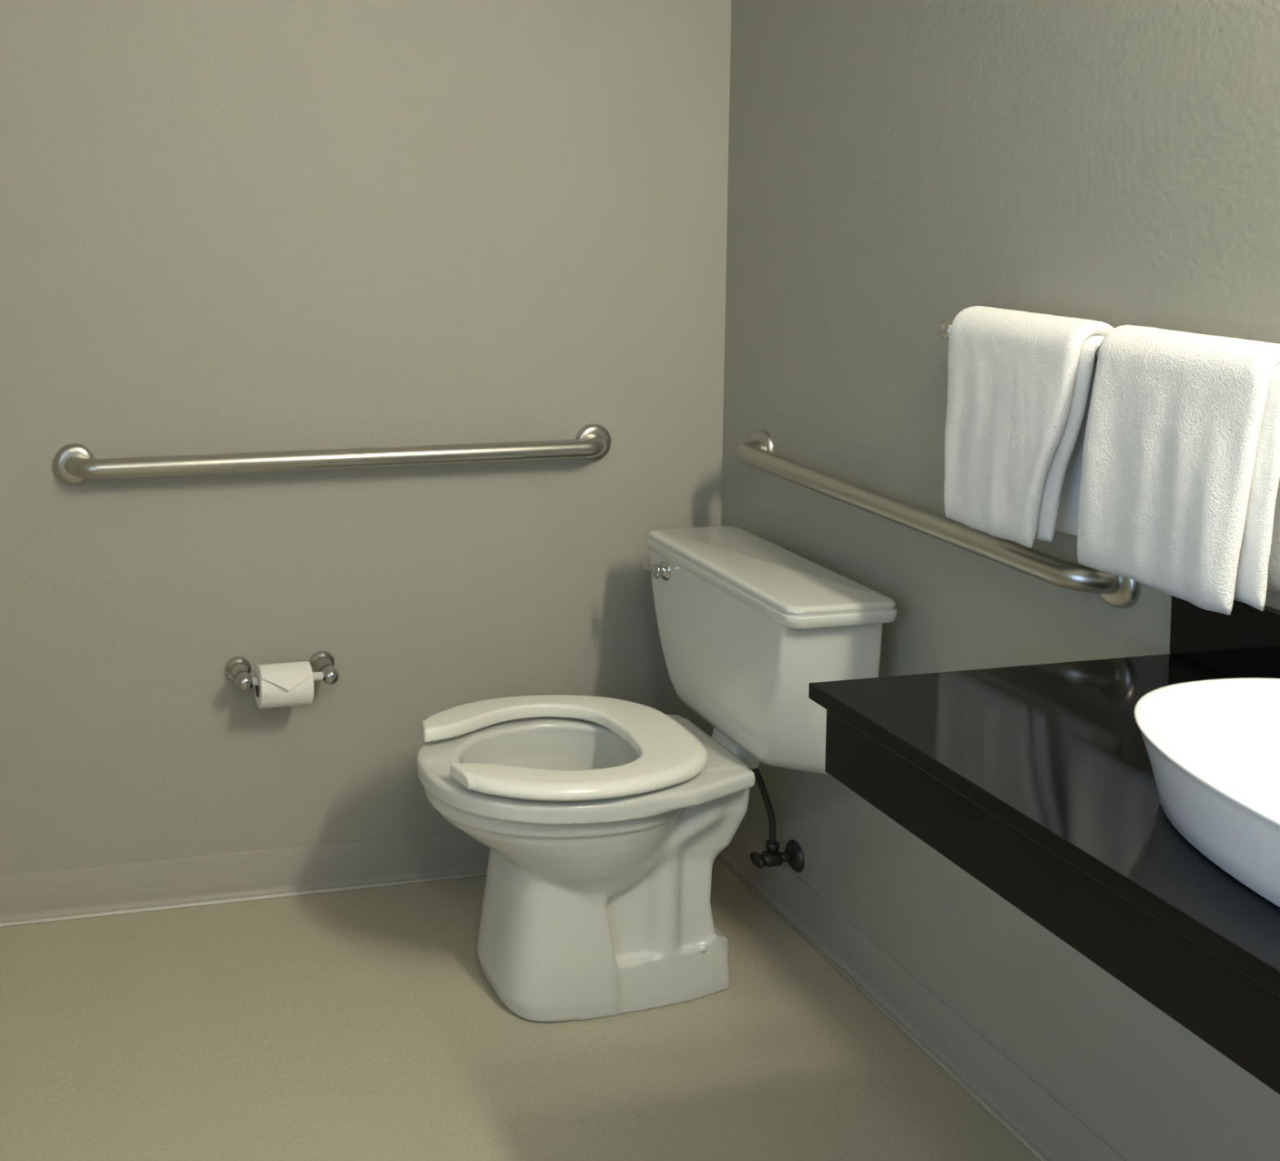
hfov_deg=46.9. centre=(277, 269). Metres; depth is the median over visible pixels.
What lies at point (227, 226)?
wall
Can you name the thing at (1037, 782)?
countertop
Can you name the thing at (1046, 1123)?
baseboard
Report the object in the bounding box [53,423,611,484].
grab bar
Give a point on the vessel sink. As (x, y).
(1212, 746)
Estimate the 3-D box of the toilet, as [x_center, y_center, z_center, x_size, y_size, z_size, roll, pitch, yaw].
[0.616,0.906,2.508,0.741,0.744,0.530,-1,4,-12]
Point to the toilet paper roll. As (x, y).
(288, 683)
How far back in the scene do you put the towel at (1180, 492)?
1.66 m
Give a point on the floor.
(363, 1024)
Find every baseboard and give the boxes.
[0,830,489,922]
[719,826,1126,1160]
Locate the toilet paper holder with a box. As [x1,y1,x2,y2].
[225,650,338,691]
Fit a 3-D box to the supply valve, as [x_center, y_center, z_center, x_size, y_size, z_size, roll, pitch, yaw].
[0.950,1.005,2.688,0.113,0.326,0.060,-1,4,-12]
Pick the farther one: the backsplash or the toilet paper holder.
the toilet paper holder
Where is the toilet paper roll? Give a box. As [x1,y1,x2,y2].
[253,661,314,708]
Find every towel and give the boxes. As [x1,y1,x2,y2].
[943,306,1113,547]
[1076,324,1279,614]
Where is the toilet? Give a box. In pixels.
[416,525,897,1022]
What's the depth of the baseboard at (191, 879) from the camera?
2.80 m
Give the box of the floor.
[0,857,1040,1160]
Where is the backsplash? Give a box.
[1169,595,1279,678]
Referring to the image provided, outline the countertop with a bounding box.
[808,653,1279,1094]
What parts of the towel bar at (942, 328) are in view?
post, rail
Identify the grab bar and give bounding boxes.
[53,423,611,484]
[737,429,1141,608]
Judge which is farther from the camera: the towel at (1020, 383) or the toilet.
the toilet
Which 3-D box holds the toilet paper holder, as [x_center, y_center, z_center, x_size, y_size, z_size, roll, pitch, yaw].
[0.014,0.796,2.750,0.224,0.053,0.088,-1,4,-12]
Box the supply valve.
[750,768,804,872]
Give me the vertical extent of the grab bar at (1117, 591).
0.087 m
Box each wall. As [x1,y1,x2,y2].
[0,0,731,875]
[720,0,1279,1160]
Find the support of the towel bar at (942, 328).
attached to the wall at (897, 168)
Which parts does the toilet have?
seat, bowl, handle, flush lever, tank, tank lid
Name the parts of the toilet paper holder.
post, post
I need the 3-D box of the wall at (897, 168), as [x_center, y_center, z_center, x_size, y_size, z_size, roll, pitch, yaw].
[1.389,0.149,1.055,0.120,2.440,3.870,-1,4,-12]
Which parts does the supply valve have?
handle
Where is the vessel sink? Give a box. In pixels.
[1133,677,1279,907]
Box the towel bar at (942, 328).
[934,320,1099,360]

